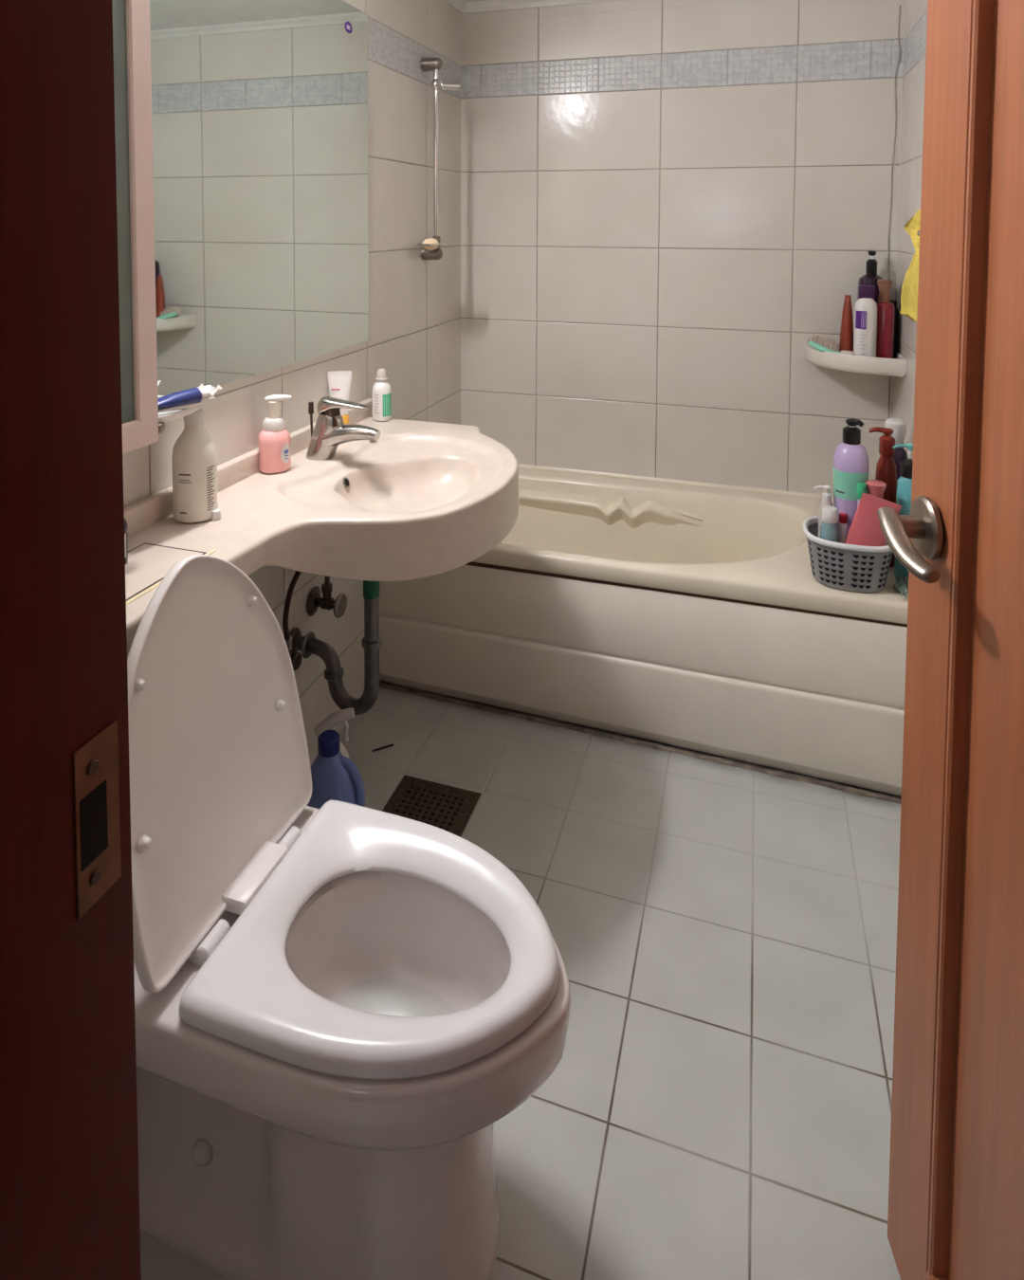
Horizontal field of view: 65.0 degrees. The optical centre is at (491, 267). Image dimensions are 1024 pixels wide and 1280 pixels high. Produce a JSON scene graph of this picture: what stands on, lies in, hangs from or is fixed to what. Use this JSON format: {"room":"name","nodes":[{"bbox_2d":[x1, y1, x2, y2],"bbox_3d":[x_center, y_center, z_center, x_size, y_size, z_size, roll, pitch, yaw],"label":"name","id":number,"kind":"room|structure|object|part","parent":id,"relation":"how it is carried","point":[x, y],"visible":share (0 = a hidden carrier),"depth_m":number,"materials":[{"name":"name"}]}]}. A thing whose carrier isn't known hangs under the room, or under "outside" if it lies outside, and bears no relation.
{"room":"bathroom","nodes":[
{"label":"bathroom","id":0,"kind":"room"},
{"bbox_2d":[122,0,461,766],"bbox_3d":[-0.527,0.169,1.802,0.100,2.274,2.544,1,3,18],"label":"wall","id":1,"kind":"structure","parent":0,"point":[414,303],"depth_m":2.31,"materials":[{"name":"tile"}]},
{"bbox_2d":[111,0,158,454],"bbox_3d":[-0.658,-0.082,1.027,0.113,0.740,0.512,1,3,18],"label":"upper cabinet","id":2,"kind":"object","parent":1,"relation":"attached to","point":[131,18],"visible":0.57,"depth_m":1.22,"materials":[{"name":"white wood"}]},
{"bbox_3d":[-0.616,-0.081,1.013,0.008,0.660,0.432,1,3,18],"label":"glass","id":3,"kind":"part","parent":2,"relation":"part of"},
{"bbox_2d":[158,405,201,433],"bbox_3d":[-0.564,0.259,1.382,0.083,0.031,0.172,1,3,18],"label":"toothbrush holder","id":4,"kind":"object","parent":1,"relation":"attached to","point":[166,416],"visible":0.22,"depth_m":1.36,"materials":[{"name":"white ceramic"}]},
{"bbox_2d":[158,405,201,422],"bbox_3d":[-0.564,0.249,1.382,0.082,0.012,0.172,1,3,18],"label":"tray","id":5,"kind":"object","parent":4,"relation":"on","point":[166,416],"depth_m":1.36,"materials":[{"name":"white plastic"}]},
{"bbox_2d":[157,387,210,409],"bbox_3d":[-0.545,0.227,1.364,0.038,0.030,0.147,2,4,35],"label":"toothpaste tube","id":6,"kind":"object","parent":4,"relation":"on","point":[192,395],"visible":0.77,"depth_m":1.37,"materials":[{"name":"blue plastic"}]},
{"bbox_2d":[158,396,215,413],"bbox_3d":[-0.533,0.237,1.375,0.022,0.017,0.142,2,4,32],"label":"toothpaste tube","id":7,"kind":"object","parent":4,"relation":"on","point":[204,401],"visible":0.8,"depth_m":1.38,"materials":[{"name":"white plastic"}]},
{"bbox_2d":[197,384,222,395],"bbox_3d":[-0.519,0.226,1.433,0.051,0.024,0.066,1,3,18],"label":"plastic wrapper","id":8,"kind":"object","parent":4,"relation":"on","point":[212,390],"visible":0.43,"depth_m":1.45,"materials":[{"name":"white plastic"}]},
{"bbox_2d":[123,398,372,536],"bbox_3d":[-0.560,0.422,1.522,0.022,0.049,1.460,1,3,18],"label":"backsplash","id":9,"kind":"structure","parent":1,"relation":"attached to","point":[142,514],"depth_m":1.60,"materials":[{"name":"ceramic"}]},
{"bbox_2d":[149,0,368,398],"bbox_3d":[-0.563,-0.202,1.498,0.006,0.882,1.437,1,3,18],"label":"wall mirror","id":10,"kind":"object","parent":1,"relation":"attached to","point":[260,107],"visible":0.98,"depth_m":1.69,"materials":[{"name":"clear glass"}]},
{"bbox_2d":[282,570,302,671],"bbox_3d":[-0.442,0.721,1.821,0.070,0.358,0.092,1,3,18],"label":"supply hose","id":11,"kind":"object","parent":1,"relation":"attached to","point":[296,657],"visible":0.55,"depth_m":1.79,"materials":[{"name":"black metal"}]},
{"bbox_2d":[123,398,518,657],"bbox_3d":[-0.315,0.482,1.444,0.538,0.158,1.460,1,3,18],"label":"countertop","id":12,"kind":"structure","parent":1,"relation":"attached to","point":[424,499],"depth_m":1.50,"materials":[{"name":"ceramic"}]},
{"bbox_2d":[124,518,127,564],"bbox_3d":[-0.578,0.406,1.234,0.036,0.102,0.036,1,3,18],"label":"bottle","id":13,"kind":"object","parent":12,"relation":"on","point":[125,522],"visible":0.09,"depth_m":1.23,"materials":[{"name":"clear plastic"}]},
{"bbox_3d":[-0.565,0.464,1.140,0.116,0.003,0.330,1,3,18],"label":"access panel","id":14,"kind":"part","parent":12,"relation":"part of","materials":[{"name":"stone"}]},
{"bbox_2d":[171,408,218,523],"bbox_3d":[-0.529,0.350,1.431,0.075,0.192,0.075,1,3,18],"label":"lotion bottle","id":15,"kind":"object","parent":12,"relation":"on","point":[194,453],"visible":0.94,"depth_m":1.40,"materials":[{"name":"beige plastic"}]},
{"bbox_2d":[179,474,190,483],"bbox_3d":[-0.532,0.367,1.396,0.024,0.015,0.002,0,3,6],"label":"print","id":16,"kind":"object","parent":15,"relation":"attached to","point":[183,478],"depth_m":1.40},
{"bbox_2d":[206,465,215,511],"bbox_3d":[-0.495,0.390,1.418,0.001,0.077,0.018,2,3,24],"label":"print","id":17,"kind":"object","parent":15,"relation":"attached to","point":[210,469],"depth_m":1.42,"materials":[{"name":"grey"}]},
{"bbox_3d":[-0.490,0.440,1.427,0.018,0.016,0.018,1,3,18],"label":"bottle cap","id":18,"kind":"part","parent":12,"relation":"part of","materials":[{"name":"white plastic"}]},
{"bbox_2d":[257,394,292,474],"bbox_3d":[-0.460,0.350,1.703,0.065,0.162,0.062,-2,4,-37],"label":"soap bottle","id":19,"kind":"object","parent":12,"relation":"on","point":[274,440],"visible":1,"depth_m":1.69,"materials":[{"name":"pink plastic"}]},
{"bbox_2d":[327,370,351,423],"bbox_3d":[-0.379,0.337,2.005,0.045,0.156,0.045,2,4,35],"label":"tube","id":20,"kind":"object","parent":12,"relation":"on","point":[338,381],"visible":0.57,"depth_m":2.00,"materials":[{"name":"white plastic"}]},
{"bbox_2d":[305,396,380,460],"bbox_3d":[-0.333,0.359,1.786,0.182,0.139,0.055,1,3,18],"label":"faucet","id":21,"kind":"object","parent":12,"relation":"on","point":[330,431],"visible":1,"depth_m":1.77,"materials":[{"name":"silver metal"}]},
{"bbox_3d":[-0.409,0.366,1.825,0.013,0.120,0.013,1,3,18],"label":"pop rod","id":22,"kind":"part","parent":21,"relation":"part of","materials":[{"name":"metal"}]},
{"bbox_3d":[-0.328,0.310,1.781,0.120,0.040,0.041,1,3,18],"label":"lever","id":23,"kind":"part","parent":21,"relation":"part of","materials":[{"name":"silver metal"}]},
{"bbox_2d":[372,368,391,421],"bbox_3d":[-0.293,0.339,2.143,0.051,0.137,0.051,1,3,18],"label":"bottle","id":24,"kind":"object","parent":12,"relation":"on","point":[381,389],"visible":1,"depth_m":2.12,"materials":[{"name":"white plastic"}]},
{"bbox_2d":[374,394,379,413],"bbox_3d":[-0.304,0.361,2.122,0.014,0.051,0.001,2,4,26],"label":"print","id":25,"kind":"object","parent":24,"relation":"attached to","point":[376,396],"depth_m":2.12},
{"bbox_2d":[384,396,390,415],"bbox_3d":[-0.276,0.367,2.127,0.019,0.048,0.002,-3,4,-43],"label":"print","id":26,"kind":"object","parent":24,"relation":"attached to","point":[387,399],"depth_m":2.13,"materials":[{"name":"green paper"}]},
{"bbox_2d":[306,575,347,618],"bbox_3d":[-0.402,0.693,1.925,0.080,0.314,0.100,1,3,18],"label":"angle valve","id":27,"kind":"object","parent":1,"relation":"attached to","point":[314,601],"visible":0.62,"depth_m":1.94,"materials":[{"name":"metal"}]},
{"bbox_3d":[-0.364,0.815,1.936,0.010,0.056,0.056,1,3,18],"label":"handle","id":28,"kind":"part","parent":27,"relation":"part of","materials":[{"name":"silver metal"}]},
{"bbox_2d":[289,580,382,714],"bbox_3d":[-0.356,0.779,1.832,0.228,0.475,0.062,1,3,18],"label":"trap","id":29,"kind":"object","parent":1,"relation":"attached to","point":[308,645],"visible":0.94,"depth_m":1.81,"materials":[{"name":"metal"}]},
{"bbox_3d":[-0.405,0.896,1.855,0.125,0.076,0.033,1,3,18],"label":"wall arm","id":30,"kind":"part","parent":29,"relation":"part of"},
{"bbox_2d":[416,57,461,260],"bbox_3d":[-0.172,-0.337,2.499,0.113,0.637,0.170,1,3,18],"label":"shower rail","id":31,"kind":"object","parent":1,"relation":"attached to","point":[434,64],"visible":0.9,"depth_m":2.52,"materials":[{"name":"silver metal"}]},
{"bbox_3d":[-0.183,-0.071,2.481,0.104,0.011,0.090,-3,4,-43],"label":"soap dish","id":32,"kind":"part","parent":31,"relation":"part of","materials":[{"name":"silver metal"}]},
{"bbox_2d":[422,237,438,250],"bbox_3d":[-0.188,-0.071,2.476,0.048,0.037,0.060,1,3,18],"label":"soap bar","id":33,"kind":"object","parent":31,"relation":"on","point":[429,240],"visible":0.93,"depth_m":2.46,"materials":[{"name":"beige wax"}]},
{"bbox_2d":[442,0,465,13],"bbox_3d":[-0.456,-0.851,1.749,0.026,0.030,2.294,1,3,18],"label":"trim","id":34,"kind":"structure","parent":1,"relation":"attached to","point":[458,5],"depth_m":2.77,"materials":[{"name":"white plastic"}]},
{"bbox_2d":[462,0,491,2],"bbox_3d":[0.196,-0.891,1.504,1.615,0.080,2.544,1,3,18],"label":"ceiling","id":35,"kind":"structure","parent":0,"point":[466,1],"depth_m":2.78,"materials":[{"name":"white paint"}]},
{"bbox_2d":[140,680,901,1279],"bbox_3d":[0.189,1.280,1.625,1.615,0.080,2.544,1,3,18],"label":"floor","id":36,"kind":"structure","parent":0,"point":[716,1105],"depth_m":1.38,"materials":[{"name":"tile"}]},
{"bbox_2d":[313,707,354,758],"bbox_3d":[-0.353,1.106,1.796,0.078,0.246,0.078,3,4,44],"label":"spray nozzle","id":37,"kind":"object","parent":36,"relation":"on","point":[333,720],"visible":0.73,"depth_m":1.78,"materials":[{"name":"white plastic"}]},
{"bbox_2d":[306,730,365,808],"bbox_3d":[-0.330,1.105,1.680,0.134,0.260,0.082,0,3,3],"label":"detergent jug","id":38,"kind":"object","parent":36,"relation":"on","point":[335,777],"visible":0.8,"depth_m":1.66,"materials":[{"name":"blue plastic"}]},
{"bbox_3d":[-0.292,1.086,1.677,0.058,0.135,0.019,0,3,3],"label":"handle","id":39,"kind":"part","parent":38,"relation":"part of","materials":[{"name":"blue plastic"}]},
{"bbox_2d":[127,554,570,1279],"bbox_3d":[-0.287,0.836,1.092,0.804,0.862,0.400,1,3,18],"label":"toilet","id":40,"kind":"object","parent":36,"relation":"on","point":[339,1006],"visible":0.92,"depth_m":1.02,"materials":[{"name":"ceramic"}]},
{"bbox_3d":[-0.387,0.628,1.113,0.104,0.450,0.368,1,3,18],"label":"lid","id":41,"kind":"part","parent":40,"relation":"part of","materials":[{"name":"plastic"}]},
{"bbox_3d":[-0.218,1.071,1.082,0.656,0.396,0.368,1,3,18],"label":"bowl","id":42,"kind":"part","parent":40,"relation":"part of","materials":[{"name":"ceramic"}]},
{"bbox_3d":[-0.118,0.859,1.037,0.416,0.030,0.358,1,3,18],"label":"seat","id":43,"kind":"part","parent":40,"relation":"part of","materials":[{"name":"plastic"}]},
{"bbox_2d":[371,743,393,751],"bbox_3d":[-0.274,1.213,2.028,0.056,0.005,0.007,-1,4,-27],"label":"pin","id":44,"kind":"object","parent":36,"relation":"on","point":[389,745],"visible":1,"depth_m":2.03,"materials":[{"name":"black plastic"}]},
{"bbox_2d":[381,775,481,837],"bbox_3d":[-0.147,1.228,1.808,0.196,0.002,0.196,1,3,18],"label":"floor drain","id":45,"kind":"object","parent":36,"relation":"on","point":[448,808],"visible":0.72,"depth_m":1.84,"materials":[{"name":"brown metal"}]},
{"bbox_2d":[379,463,908,804],"bbox_3d":[0.443,0.964,2.373,1.415,0.470,0.731,1,3,18],"label":"bathtub","id":46,"kind":"object","parent":36,"relation":"on","point":[694,615],"visible":0.73,"depth_m":2.07,"materials":[{"name":"ceramic"}]},
{"bbox_3d":[0.339,1.012,2.062,1.414,0.400,0.032,1,3,19],"label":"panel","id":47,"kind":"part","parent":46,"relation":"part of","materials":[{"name":"white plastic"}]},
{"bbox_2d":[472,467,908,623],"bbox_3d":[0.447,0.918,2.381,1.413,0.361,0.708,1,3,18],"label":"tub","id":48,"kind":"object","parent":46,"relation":"in","point":[581,546],"depth_m":2.16,"materials":[{"name":"ceramic"}]},
{"bbox_2d":[802,515,892,592],"bbox_3d":[0.869,0.701,1.957,0.210,0.120,0.194,1,3,18],"label":"plastic basket","id":49,"kind":"object","parent":46,"relation":"on","point":[836,565],"visible":0.78,"depth_m":1.88,"materials":[{"name":"grey plastic"}]},
{"bbox_2d":[813,484,833,537],"bbox_3d":[0.822,0.644,1.985,0.037,0.215,0.046,-2,4,-40],"label":"pump bottle","id":50,"kind":"object","parent":49,"relation":"in","point":[826,497],"visible":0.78,"depth_m":1.97,"materials":[{"name":"plastic"}]},
{"bbox_2d":[820,505,839,542],"bbox_3d":[0.814,0.667,1.939,0.042,0.175,0.042,1,3,18],"label":"bottle","id":51,"kind":"object","parent":49,"relation":"in","point":[829,528],"visible":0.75,"depth_m":1.92,"materials":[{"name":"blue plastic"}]},
{"bbox_2d":[838,512,847,543],"bbox_3d":[0.851,0.675,1.949,0.021,0.158,0.021,1,3,18],"label":"bottle","id":52,"kind":"object","parent":49,"relation":"in","point":[843,517],"visible":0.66,"depth_m":1.94,"materials":[{"name":"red plastic"}]},
{"bbox_2d":[833,418,869,532],"bbox_3d":[0.882,0.561,1.978,0.081,0.382,0.080,1,3,18],"label":"wash bottle","id":53,"kind":"object","parent":49,"relation":"in","point":[850,459],"visible":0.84,"depth_m":1.95,"materials":[{"name":"purple plastic"}]},
{"bbox_2d":[856,481,866,507],"bbox_3d":[0.886,0.636,1.930,0.022,0.238,0.021,1,3,18],"label":"bottle","id":54,"kind":"object","parent":49,"relation":"in","point":[861,486],"visible":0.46,"depth_m":1.92,"materials":[{"name":"green plastic"}]},
{"bbox_2d":[845,492,901,546],"bbox_3d":[0.891,0.640,1.891,0.131,0.226,0.048,1,3,18],"label":"pouch","id":55,"kind":"object","parent":49,"relation":"in","point":[865,529],"visible":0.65,"depth_m":1.88,"materials":[{"name":"pink plastic"}]},
{"bbox_2d":[865,479,886,498],"bbox_3d":[0.920,0.635,1.930,0.048,0.241,0.048,1,3,18],"label":"bottle","id":56,"kind":"object","parent":49,"relation":"in","point":[875,487],"visible":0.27,"depth_m":1.91,"materials":[{"name":"pink plastic"}]},
{"bbox_2d":[868,426,896,566],"bbox_3d":[0.997,0.582,2.046,0.052,0.350,0.065,-2,4,-31],"label":"dispenser bottle","id":57,"kind":"object","parent":46,"relation":"on","point":[886,472],"visible":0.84,"depth_m":2.02,"materials":[{"name":"red plastic"}]},
{"bbox_2d":[884,418,907,482],"bbox_3d":[1.061,0.576,2.121,0.066,0.353,0.066,1,3,18],"label":"spray bottle","id":58,"kind":"object","parent":46,"relation":"on","point":[899,426],"visible":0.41,"depth_m":2.09,"materials":[{"name":"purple plastic"}]},
{"bbox_2d":[893,576,908,598],"bbox_3d":[0.988,0.748,1.883,0.084,0.037,0.107,1,3,18],"label":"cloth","id":59,"kind":"object","parent":46,"relation":"on","point":[902,583],"visible":0.35,"depth_m":1.88,"materials":[{"name":"fabric"}]},
{"bbox_2d":[892,442,913,579],"bbox_3d":[1.012,0.595,1.960,0.061,0.334,0.054,3,4,41],"label":"pump bottle","id":60,"kind":"object","parent":46,"relation":"on","point":[905,482],"visible":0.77,"depth_m":1.94,"materials":[{"name":"teal plastic"}]},
{"bbox_2d":[460,0,905,495],"bbox_3d":[0.577,0.122,2.722,1.615,2.274,0.100,1,3,18],"label":"wall","id":61,"kind":"structure","parent":0,"point":[664,203],"depth_m":2.65,"materials":[{"name":"tile"}]},
{"bbox_2d":[460,0,621,14],"bbox_3d":[0.560,-0.895,2.606,1.415,0.030,0.026,1,3,18],"label":"trim","id":62,"kind":"structure","parent":61,"relation":"attached to","point":[493,5],"depth_m":2.76,"materials":[{"name":"white"}]},
{"bbox_2d":[804,344,906,377],"bbox_3d":[1.076,0.275,2.394,0.252,0.051,0.222,1,3,18],"label":"corner shelf","id":63,"kind":"object","parent":61,"relation":"attached to","point":[881,366],"visible":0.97,"depth_m":2.31,"materials":[{"name":"plastic"}]},
{"bbox_2d":[807,334,855,355],"bbox_3d":[1.020,0.239,2.405,0.153,0.064,0.070,3,4,42],"label":"hairbrush","id":64,"kind":"object","parent":63,"relation":"on","point":[820,343],"visible":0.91,"depth_m":2.42,"materials":[{"name":"green plastic"}]},
{"bbox_3d":[0.994,0.244,2.400,0.028,0.035,0.100,-3,4,-42],"label":"handle","id":65,"kind":"part","parent":64,"relation":"part of","materials":[{"name":"green plastic"}]},
{"bbox_3d":[1.046,0.260,2.358,0.029,0.029,0.049,-2,4,-39],"label":"handle","id":66,"kind":"part","parent":64,"relation":"part of","materials":[{"name":"plastic"}]},
{"bbox_2d":[839,294,853,351],"bbox_3d":[1.075,0.182,2.430,0.042,0.196,0.042,3,4,38],"label":"tube","id":67,"kind":"object","parent":63,"relation":"on","point":[846,343],"visible":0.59,"depth_m":2.42,"materials":[{"name":"plastic"}]},
{"bbox_2d":[853,285,877,357],"bbox_3d":[1.088,0.169,2.339,0.060,0.232,0.063,1,3,18],"label":"shampoo bottle","id":68,"kind":"object","parent":63,"relation":"on","point":[865,334],"visible":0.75,"depth_m":2.32,"materials":[{"name":"white plastic"}]},
{"bbox_2d":[857,250,883,302],"bbox_3d":[1.142,0.115,2.421,0.072,0.331,0.072,1,3,18],"label":"bottle","id":69,"kind":"object","parent":63,"relation":"on","point":[870,278],"visible":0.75,"depth_m":2.40,"materials":[{"name":"purple plastic"}]},
{"bbox_2d":[876,279,895,358],"bbox_3d":[1.147,0.161,2.352,0.056,0.248,0.056,1,3,18],"label":"oil bottle","id":70,"kind":"object","parent":63,"relation":"on","point":[886,310],"visible":0.78,"depth_m":2.33,"materials":[{"name":"red plastic"}]},
{"bbox_2d":[890,299,898,358],"bbox_3d":[1.189,0.190,2.388,0.036,0.185,0.036,1,3,18],"label":"bottle","id":71,"kind":"object","parent":63,"relation":"on","point":[896,314],"visible":0.27,"depth_m":2.37,"materials":[{"name":"plastic"}]},
{"bbox_2d":[887,5,900,419],"bbox_3d":[1.217,-0.034,2.447,0.020,1.500,0.004,1,3,18],"label":"trim","id":72,"kind":"structure","parent":61,"relation":"attached to","point":[900,6],"depth_m":2.43,"materials":[{"name":"plastic"}]},
{"bbox_2d":[892,0,927,458],"bbox_3d":[0.911,0.200,1.326,0.100,2.274,2.544,1,3,18],"label":"wall","id":73,"kind":"structure","parent":0,"point":[915,10],"depth_m":2.26,"materials":[{"name":"tile"}]},
{"bbox_3d":[-0.184,0.256,0.430,1.415,2.094,0.150,1,3,18],"label":"wall","id":74,"kind":"structure","parent":0,"visible":0},
{"bbox_2d":[0,0,141,1279],"bbox_3d":[-0.321,0.241,0.466,0.112,2.120,0.178,1,3,18],"label":"door frame","id":75,"kind":"structure","parent":74,"relation":"attached to","point":[69,1186],"depth_m":0.48,"materials":[{"name":"brown wood"}]},
{"bbox_3d":[-0.251,0.350,0.512,0.001,0.107,0.035,1,3,18],"label":"strike plate","id":76,"kind":"part","parent":75,"relation":"part of","materials":[{"name":"gold metal"}]},
{"bbox_2d":[877,0,1023,1279],"bbox_3d":[0.504,0.289,0.648,0.164,1.990,0.690,0,3,5],"label":"door","id":77,"kind":"structure","parent":74,"relation":"in","point":[956,1212],"depth_m":0.87,"materials":[{"name":"brown wood"}]},
{"bbox_3d":[0.474,0.308,0.894,0.058,0.044,0.118,0,3,5],"label":"handle lever","id":78,"kind":"part","parent":77,"relation":"part of","materials":[{"name":"silver metal"}]},
{"bbox_3d":[1.025,-0.070,1.887,0.046,0.033,0.032,1,3,18],"label":"towel hook","id":79,"kind":"object","parent":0,"visible":0},
{"bbox_2d":[899,208,920,322],"bbox_3d":[1.044,-0.004,1.965,0.045,0.292,0.554,1,3,18],"label":"towel","id":80,"kind":"object","parent":79,"relation":"hanging from","point":[908,298],"visible":0.38,"depth_m":1.98,"materials":[{"name":"yellow fabric"}]}
]}

